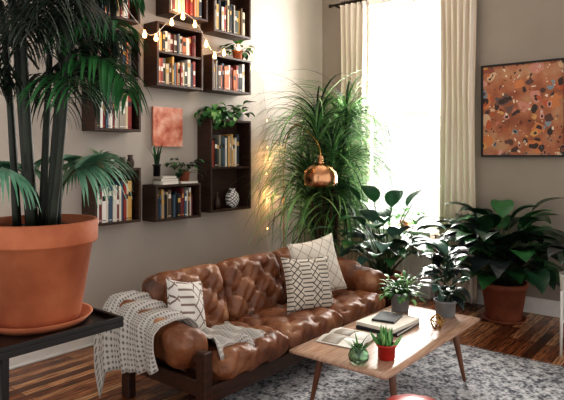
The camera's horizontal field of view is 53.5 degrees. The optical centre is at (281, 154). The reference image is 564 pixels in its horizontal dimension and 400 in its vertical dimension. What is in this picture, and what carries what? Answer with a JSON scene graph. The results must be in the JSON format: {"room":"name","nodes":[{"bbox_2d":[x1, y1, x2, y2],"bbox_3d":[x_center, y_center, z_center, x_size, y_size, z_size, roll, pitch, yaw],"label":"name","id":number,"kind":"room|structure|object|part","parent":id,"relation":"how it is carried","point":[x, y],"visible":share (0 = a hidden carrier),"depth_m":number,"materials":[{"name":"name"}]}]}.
{"room":"living room","nodes":[
{"label":"living room","id":0,"kind":"room"},
{"bbox_2d":[0,0,321,309],"bbox_3d":[-1.831,-0.350,4.600,0.200,3.900,7.200,0,0,39],"label":"wall","id":1,"kind":"structure","parent":0,"point":[286,35],"depth_m":5.62,"materials":[{"name":"paint"}]},
{"bbox_2d":[9,335,93,369],"bbox_3d":[-1.748,1.520,4.519,0.027,0.160,7.180,0,0,39],"label":"baseboard","id":2,"kind":"structure","parent":1,"relation":"attached to","point":[43,354],"depth_m":4.41,"materials":[{"name":"white paint"}]},
{"bbox_2d":[82,0,139,26],"bbox_3d":[-1.457,-1.370,4.737,0.196,0.460,0.485,0,0,39],"label":"shelf","id":3,"kind":"object","parent":1,"relation":"attached to","point":[131,21],"visible":0.31,"depth_m":4.85,"materials":[{"name":"brown wood"}]},
{"bbox_2d":[93,0,129,18],"bbox_3d":[-1.472,-1.333,4.710,0.162,0.339,0.359,0,0,39],"label":"books","id":4,"kind":"object","parent":3,"relation":"in","point":[121,13],"visible":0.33,"depth_m":4.75,"materials":[{"name":"paper"}]},
{"bbox_2d":[82,167,140,225],"bbox_3d":[-1.443,0.345,4.754,0.196,0.470,0.450,0,0,39],"label":"shelf","id":5,"kind":"object","parent":1,"relation":"attached to","point":[91,209],"visible":0.32,"depth_m":4.84,"materials":[{"name":"brown wood"}]},
{"bbox_2d":[84,148,111,166],"bbox_3d":[-1.466,0.020,4.591,0.314,0.178,0.385,0,0,39],"label":"spider plant","id":6,"kind":"object","parent":5,"relation":"on","point":[89,148],"visible":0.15,"depth_m":4.65,"materials":[{"name":"green plant"}]},
{"bbox_2d":[97,180,131,222],"bbox_3d":[-1.452,0.390,4.731,0.158,0.335,0.338,0,0,39],"label":"books","id":7,"kind":"object","parent":5,"relation":"in","point":[116,210],"visible":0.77,"depth_m":4.69,"materials":[{"name":"multicoloured paper"}]},
{"bbox_2d":[119,155,133,167],"bbox_3d":[-1.342,0.054,4.833,0.068,0.110,0.148,0,0,39],"label":"clay jar","id":8,"kind":"object","parent":5,"relation":"on","point":[130,157],"visible":0.64,"depth_m":4.84,"materials":[{"name":"brown ceramic"}]},
{"bbox_2d":[82,85,140,132],"bbox_3d":[-1.443,-0.390,4.754,0.196,0.380,0.450,0,0,39],"label":"shelf","id":9,"kind":"object","parent":1,"relation":"attached to","point":[91,125],"visible":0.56,"depth_m":4.63,"materials":[{"name":"brown wood"}]},
{"bbox_2d":[97,93,131,128],"bbox_3d":[-1.453,-0.376,4.731,0.161,0.305,0.338,0,0,39],"label":"books","id":10,"kind":"object","parent":9,"relation":"in","point":[124,121],"visible":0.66,"depth_m":4.72,"materials":[{"name":"paper"}]},
{"bbox_2d":[84,27,139,81],"bbox_3d":[-1.438,-0.855,4.760,0.196,0.410,0.425,0,0,39],"label":"shelf","id":11,"kind":"object","parent":1,"relation":"attached to","point":[135,61],"visible":0.2,"depth_m":4.85,"materials":[{"name":"brown wood"}]},
{"bbox_2d":[99,36,130,75],"bbox_3d":[-1.451,-0.839,4.739,0.164,0.332,0.312,0,0,39],"label":"books","id":12,"kind":"object","parent":11,"relation":"in","point":[128,51],"visible":0.14,"depth_m":4.78,"materials":[{"name":"multicoloured paper"}]},
{"bbox_2d":[152,106,182,146],"bbox_3d":[-1.090,-0.265,5.318,0.033,0.370,0.350,0,0,39],"label":"print","id":13,"kind":"object","parent":1,"relation":"attached to","point":[167,123],"visible":0.96,"depth_m":5.30,"materials":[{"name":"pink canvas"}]},
{"bbox_2d":[142,183,200,221],"bbox_3d":[-1.028,0.435,5.261,0.196,0.330,0.540,0,0,39],"label":"shelf","id":14,"kind":"object","parent":1,"relation":"attached to","point":[149,191],"visible":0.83,"depth_m":5.10,"materials":[{"name":"brown wood"}]},
{"bbox_2d":[153,176,178,184],"bbox_3d":[-1.072,0.232,5.180,0.145,0.074,0.202,0,0,39],"label":"book stack","id":15,"kind":"object","parent":14,"relation":"on","point":[159,180],"visible":1,"depth_m":5.12,"materials":[{"name":"white paper"}]},
{"bbox_2d":[148,142,162,175],"bbox_3d":[-1.144,0.029,5.071,0.133,0.330,0.130,0,0,39],"label":"potted snake plant","id":16,"kind":"object","parent":15,"relation":"on","point":[156,166],"visible":1,"depth_m":5.06,"materials":[{"name":"green plant"}]},
{"bbox_2d":[158,187,191,218],"bbox_3d":[-1.042,0.443,5.234,0.161,0.268,0.418,0,0,39],"label":"books","id":17,"kind":"object","parent":14,"relation":"in","point":[177,202],"visible":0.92,"depth_m":5.20,"materials":[{"name":"multicoloured paper"}]},
{"bbox_2d":[178,181,197,183],"bbox_3d":[-0.926,0.259,5.357,0.148,0.020,0.199,0,0,43],"label":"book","id":18,"kind":"object","parent":14,"relation":"on","point":[179,182],"visible":0.61,"depth_m":5.28,"materials":[{"name":"white paper"}]},
{"bbox_2d":[165,158,205,180],"bbox_3d":[-0.883,0.140,5.317,0.300,0.218,0.406,0,0,39],"label":"potted pilea","id":19,"kind":"object","parent":18,"relation":"on","point":[183,175],"visible":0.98,"depth_m":5.32,"materials":[{"name":"plant"}]},
{"bbox_2d":[144,21,202,91],"bbox_3d":[-1.015,-0.912,5.277,0.196,0.575,0.555,0,0,39],"label":"shelf","id":20,"kind":"object","parent":1,"relation":"attached to","point":[151,62],"visible":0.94,"depth_m":5.15,"materials":[{"name":"brown wood"}]},
{"bbox_2d":[127,9,210,48],"label":"string lights","id":21,"kind":"object","parent":20,"relation":"attached to","point":[195,24],"depth_m":5.08},
{"bbox_2d":[159,57,194,86],"bbox_3d":[-1.028,-0.777,5.250,0.156,0.257,0.434,0,0,39],"label":"books","id":22,"kind":"object","parent":20,"relation":"in","point":[182,73],"visible":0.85,"depth_m":5.21,"materials":[{"name":"multicoloured paper"}]},
{"bbox_2d":[159,28,195,56],"bbox_3d":[-1.027,-1.042,5.253,0.160,0.200,0.439,0,0,39],"label":"books","id":23,"kind":"object","parent":20,"relation":"in","point":[175,43],"visible":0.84,"depth_m":5.20,"materials":[{"name":"multicoloured paper"}]},
{"bbox_2d":[156,0,207,24],"bbox_3d":[-0.952,-1.575,5.354,0.196,0.550,0.480,0,0,39],"label":"shelf","id":24,"kind":"object","parent":1,"relation":"attached to","point":[163,7],"visible":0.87,"depth_m":5.26,"materials":[{"name":"brown wood"}]},
{"bbox_2d":[171,0,201,17],"bbox_3d":[-0.961,-1.489,5.336,0.164,0.332,0.378,0,0,39],"label":"books","id":25,"kind":"object","parent":24,"relation":"in","point":[190,7],"visible":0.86,"depth_m":5.32,"materials":[{"name":"multicoloured paper"}]},
{"bbox_2d":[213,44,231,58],"label":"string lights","id":26,"kind":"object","parent":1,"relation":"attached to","point":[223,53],"depth_m":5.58},
{"bbox_2d":[198,118,250,212],"bbox_3d":[-0.590,0.105,5.797,0.196,0.930,0.585,0,0,39],"label":"shelf","id":27,"kind":"object","parent":1,"relation":"attached to","point":[216,179],"visible":0.72,"depth_m":5.87,"materials":[{"name":"brown wood"}]},
{"bbox_2d":[194,102,230,129],"bbox_3d":[-0.673,-0.392,5.615,0.247,0.280,0.363,0,0,39],"label":"ivy","id":28,"kind":"object","parent":27,"relation":"on","point":[214,112],"visible":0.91,"depth_m":5.57,"materials":[{"name":"green plant"}]},
{"bbox_2d":[214,192,219,208],"bbox_3d":[-0.660,0.462,5.683,0.068,0.172,0.068,0,0,39],"label":"bottle","id":29,"kind":"object","parent":27,"relation":"on","point":[216,199],"visible":1,"depth_m":5.66,"materials":[{"name":"brown glass"}]},
{"bbox_2d":[212,134,238,166],"bbox_3d":[-0.629,-0.049,5.742,0.160,0.334,0.386,0,0,39],"label":"books","id":30,"kind":"object","parent":27,"relation":"in","point":[225,147],"visible":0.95,"depth_m":5.69,"materials":[{"name":"multicoloured paper"}]},
{"bbox_2d":[218,107,239,128],"bbox_3d":[-0.550,-0.379,5.789,0.218,0.231,0.280,0,0,39],"label":"ivy","id":31,"kind":"object","parent":27,"relation":"on","point":[231,123],"visible":0.59,"depth_m":5.74,"materials":[{"name":"green plant"}]},
{"bbox_2d":[225,188,238,207],"bbox_3d":[-0.520,0.448,5.853,0.150,0.200,0.150,0,0,39],"label":"patterned vase","id":32,"kind":"object","parent":27,"relation":"on","point":[232,197],"visible":1,"depth_m":5.80,"materials":[{"name":"ceramic"}]},
{"bbox_2d":[227,100,254,120],"bbox_3d":[-0.432,-0.468,5.916,0.239,0.214,0.396,0,0,39],"label":"pothos","id":33,"kind":"object","parent":27,"relation":"on","point":[240,116],"visible":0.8,"depth_m":5.91,"materials":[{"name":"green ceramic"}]},
{"bbox_2d":[199,54,250,95],"bbox_3d":[-0.583,-0.820,5.805,0.196,0.360,0.565,0,0,39],"label":"shelf","id":34,"kind":"object","parent":1,"relation":"attached to","point":[208,61],"visible":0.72,"depth_m":5.72,"materials":[{"name":"brown wood"}]},
{"bbox_2d":[214,59,243,91],"bbox_3d":[-0.597,-0.811,5.784,0.162,0.296,0.451,0,0,39],"label":"books","id":35,"kind":"object","parent":34,"relation":"in","point":[227,77],"visible":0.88,"depth_m":5.75,"materials":[{"name":"multicoloured paper"}]},
{"bbox_2d":[220,40,253,59],"bbox_3d":[-0.438,-1.089,5.880,0.276,0.215,0.393,0,0,39],"label":"pothos","id":36,"kind":"object","parent":34,"relation":"on","point":[241,54],"visible":0.9,"depth_m":5.87,"materials":[{"name":"plant"}]},
{"bbox_2d":[200,0,250,40],"bbox_3d":[-0.577,-1.490,5.812,0.196,0.520,0.545,0,0,39],"label":"shelf","id":37,"kind":"object","parent":1,"relation":"attached to","point":[208,28],"visible":0.61,"depth_m":5.81,"materials":[{"name":"brown wood"}]},
{"bbox_2d":[215,0,244,35],"bbox_3d":[-0.590,-1.423,5.789,0.165,0.339,0.428,0,0,39],"label":"books","id":38,"kind":"object","parent":37,"relation":"in","point":[228,19],"visible":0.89,"depth_m":5.74,"materials":[{"name":"multicoloured paper"}]},
{"bbox_2d":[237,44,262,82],"label":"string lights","id":39,"kind":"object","parent":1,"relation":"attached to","point":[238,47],"depth_m":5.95},
{"bbox_2d":[9,296,563,399],"bbox_3d":[0.643,1.650,2.704,6.430,0.100,7.400,0,0,39],"label":"floor","id":40,"kind":"structure","parent":0,"point":[71,375],"depth_m":4.28,"materials":[{"name":"brown wood"}]},
{"bbox_2d":[0,307,122,399],"bbox_3d":[-1.159,1.107,1.899,0.560,0.985,1.070,0,0,39],"label":"side table","id":41,"kind":"object","parent":40,"relation":"on","point":[98,321],"visible":0.55,"depth_m":1.93,"materials":[{"name":"black wood"}]},
{"bbox_2d":[0,0,151,335],"bbox_3d":[-1.002,-0.231,2.099,0.972,1.726,1.261,0,0,-17],"label":"palm","id":42,"kind":"object","parent":41,"relation":"on","point":[45,252],"visible":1,"depth_m":2.01,"materials":[{"name":"plant"}]},
{"bbox_2d":[119,247,393,399],"bbox_3d":[-0.043,1.207,4.355,0.863,0.787,2.472,0,0,39],"label":"leather sofa","id":43,"kind":"object","parent":40,"relation":"on","point":[247,291],"visible":0.62,"depth_m":4.01,"materials":[{"name":"brown leather"}]},
{"bbox_2d":[94,290,265,398],"bbox_3d":[-0.658,1.248,3.689,0.918,0.683,0.842,0,0,39],"label":"throw blanket","id":44,"kind":"object","parent":43,"relation":"on","point":[129,348],"visible":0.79,"depth_m":3.53,"materials":[{"name":"fabric"}]},
{"bbox_2d":[166,278,205,330],"bbox_3d":[-0.638,1.020,3.739,0.175,0.437,0.453,0,0,28],"label":"throw pillow","id":45,"kind":"object","parent":44,"relation":"on","point":[186,298],"visible":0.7,"depth_m":3.68,"materials":[{"name":"fabric"}]},
{"bbox_3d":[-0.376,1.217,3.691,0.485,0.232,0.482,0,0,39],"label":"seat","id":46,"kind":"part","parent":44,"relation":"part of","materials":[{"name":"fabric"}]},
{"bbox_2d":[281,255,333,314],"bbox_3d":[0.212,1.035,4.491,0.462,0.442,0.201,0,0,-27],"label":"throw pillow","id":47,"kind":"object","parent":43,"relation":"on","point":[308,286],"visible":0.92,"depth_m":4.43,"materials":[{"name":"fabric"}]},
{"bbox_2d":[287,233,346,290],"bbox_3d":[0.310,0.970,4.864,0.557,0.539,0.208,0,0,-36],"label":"throw pillow","id":48,"kind":"object","parent":43,"relation":"on","point":[323,246],"visible":0.5,"depth_m":4.86,"materials":[{"name":"beige fabric"}]},
{"bbox_2d":[283,124,337,247],"bbox_3d":[0.205,0.630,6.010,0.348,1.939,1.034,0,0,-34],"label":"arc floor lamp","id":49,"kind":"object","parent":40,"relation":"on","point":[319,174],"visible":0.77,"depth_m":5.60,"materials":[{"name":"gold metal"}]},
{"bbox_2d":[230,67,425,264],"bbox_3d":[0.595,0.304,5.915,1.828,2.592,2.033,0,0,39],"label":"palm","id":50,"kind":"object","parent":40,"relation":"on","point":[335,204],"visible":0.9,"depth_m":6.06,"materials":[{"name":"plant"}]},
{"bbox_2d":[308,183,449,298],"bbox_3d":[1.156,0.946,5.824,1.406,1.307,1.359,0,0,39],"label":"potted plant","id":51,"kind":"object","parent":40,"relation":"on","point":[373,193],"visible":0.77,"depth_m":5.74,"materials":[{"name":"plant"}]},
{"bbox_2d":[222,341,563,399],"bbox_3d":[1.148,1.591,3.693,2.501,0.016,2.083,0,0,39],"label":"area rug","id":52,"kind":"object","parent":40,"relation":"on","point":[490,375],"visible":0.52,"depth_m":3.91,"materials":[{"name":"grey carpet"}]},
{"bbox_2d":[289,305,479,399],"bbox_3d":[0.742,1.383,3.741,0.670,0.402,1.400,0,0,39],"label":"coffee table","id":53,"kind":"object","parent":52,"relation":"on","point":[422,339],"visible":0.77,"depth_m":3.48,"materials":[{"name":"brown wood"}]},
{"bbox_2d":[316,327,378,347],"bbox_3d":[0.429,1.170,3.603,0.300,0.015,0.340,0,0,34],"label":"open magazine","id":54,"kind":"object","parent":53,"relation":"on","point":[332,338],"visible":0.89,"depth_m":3.58,"materials":[{"name":"white paper"}]},
{"bbox_2d":[339,331,371,364],"bbox_3d":[0.435,1.099,3.187,0.191,0.164,0.192,0,0,39],"label":"vase","id":55,"kind":"object","parent":53,"relation":"on","point":[358,354],"visible":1,"depth_m":3.15,"materials":[{"name":"green glass"}]},
{"bbox_2d":[370,324,401,360],"bbox_3d":[0.608,1.086,3.252,0.163,0.191,0.135,0,0,39],"label":"potted succulent","id":56,"kind":"object","parent":53,"relation":"on","point":[385,344],"visible":1,"depth_m":3.22,"materials":[{"name":"green plant"}]},
{"bbox_2d":[356,310,420,336],"bbox_3d":[0.736,1.159,3.868,0.320,0.044,0.390,0,0,39],"label":"book stack","id":57,"kind":"object","parent":53,"relation":"on","point":[405,323],"visible":0.82,"depth_m":3.78,"materials":[{"name":"white paper"}]},
{"bbox_2d":[372,311,402,323],"bbox_3d":[0.734,1.129,3.896,0.156,0.015,0.210,0,0,28],"label":"notebook","id":58,"kind":"object","parent":57,"relation":"on","point":[386,317],"visible":1,"depth_m":3.87,"materials":[{"name":"black leather"}]},
{"bbox_2d":[378,270,429,312],"bbox_3d":[0.892,1.041,4.241,0.423,0.280,0.386,0,0,39],"label":"potted plant","id":59,"kind":"object","parent":53,"relation":"on","point":[400,294],"visible":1,"depth_m":4.21,"materials":[{"name":"green plant"}]},
{"bbox_2d":[430,313,444,328],"bbox_3d":[1.058,1.129,3.818,0.102,0.102,0.097,0,0,39],"label":"brass ornament","id":60,"kind":"object","parent":53,"relation":"on","point":[433,316],"visible":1,"depth_m":3.80,"materials":[{"name":"gold metal"}]},
{"bbox_2d":[415,241,475,317],"bbox_3d":[1.196,0.913,4.118,0.430,0.535,0.479,0,0,5],"label":"rubber plant","id":61,"kind":"object","parent":53,"relation":"on","point":[445,306],"visible":0.99,"depth_m":4.08,"materials":[{"name":"green plant"}]},
{"bbox_2d":[373,231,434,298],"bbox_3d":[1.407,1.252,6.502,0.720,0.695,0.145,0,0,39],"label":"radiator cover","id":62,"kind":"object","parent":40,"relation":"on","point":[412,264],"visible":0.13,"depth_m":6.32,"materials":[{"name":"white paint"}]},
{"bbox_2d":[387,394,434,399],"bbox_3d":[0.636,1.393,2.671,0.395,0.412,0.408,0,0,39],"label":"pouf","id":63,"kind":"object","parent":40,"relation":"on","point":[403,396],"visible":1,"depth_m":2.76,"materials":[{"name":"leather"}]},
{"bbox_2d":[422,197,563,324],"bbox_3d":[2.034,1.005,5.262,1.748,1.189,1.231,0,0,39],"label":"potted plant","id":64,"kind":"object","parent":40,"relation":"on","point":[504,287],"visible":0.98,"depth_m":5.25,"materials":[{"name":"plant"}]},
{"bbox_2d":[532,229,563,356],"bbox_3d":[2.530,1.074,4.420,0.940,1.052,0.762,0,0,13],"label":"potted plant","id":65,"kind":"object","parent":40,"relation":"on","point":[552,249],"visible":1,"depth_m":4.44,"materials":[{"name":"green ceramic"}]},
{"bbox_2d":[322,0,563,300],"bbox_3d":[2.923,-0.350,5.490,6.430,3.900,0.200,0,0,39],"label":"wall","id":66,"kind":"structure","parent":0,"point":[507,31],"depth_m":5.81,"materials":[{"name":"paint"}]},
{"bbox_2d":[328,0,363,8],"bbox_3d":[1.439,-1.885,6.479,2.116,0.050,0.147,0,0,39],"label":"curtain rod","id":67,"kind":"object","parent":66,"relation":"attached to","point":[343,3],"visible":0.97,"depth_m":7.00,"materials":[{"name":"brown metal"}]},
{"bbox_2d":[340,0,368,267],"bbox_3d":[0.884,-0.171,6.875,0.426,3.481,0.111,0,0,39],"label":"curtain","id":68,"kind":"object","parent":67,"relation":"hanging from","point":[354,17],"visible":0.38,"depth_m":6.84,"materials":[{"name":"fabric"}]},
{"bbox_2d":[437,0,476,303],"bbox_3d":[1.894,-0.171,6.048,0.438,3.481,0.109,0,0,39],"label":"curtain","id":69,"kind":"object","parent":67,"relation":"hanging from","point":[457,17],"visible":0.73,"depth_m":6.04,"materials":[{"name":"fabric"}]},
{"bbox_2d":[359,0,439,235],"bbox_3d":[1.417,-0.515,6.562,1.240,2.850,0.270,0,0,39],"label":"window","id":70,"kind":"structure","parent":66,"relation":"in","point":[371,2],"depth_m":6.74,"materials":[{"name":"white paint"}]},
{"bbox_2d":[387,207,425,229],"bbox_3d":[1.358,0.721,6.430,0.515,0.276,0.272,0,0,39],"label":"anthurium","id":71,"kind":"object","parent":70,"relation":"on","point":[413,221],"visible":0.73,"depth_m":6.42,"materials":[{"name":"plant"}]},
{"bbox_2d":[469,289,563,317],"bbox_3d":[2.938,1.520,5.335,6.210,0.160,0.019,0,0,39],"label":"baseboard","id":72,"kind":"structure","parent":66,"relation":"attached to","point":[540,306],"depth_m":5.61,"materials":[{"name":"white paint"}]},
{"bbox_2d":[481,58,563,156],"bbox_3d":[2.450,-0.465,5.717,0.826,0.966,0.042,0,0,39],"label":"framed painting","id":73,"kind":"object","parent":66,"relation":"attached to","point":[522,103],"visible":1,"depth_m":5.70,"materials":[{"name":"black paint"}]}
]}

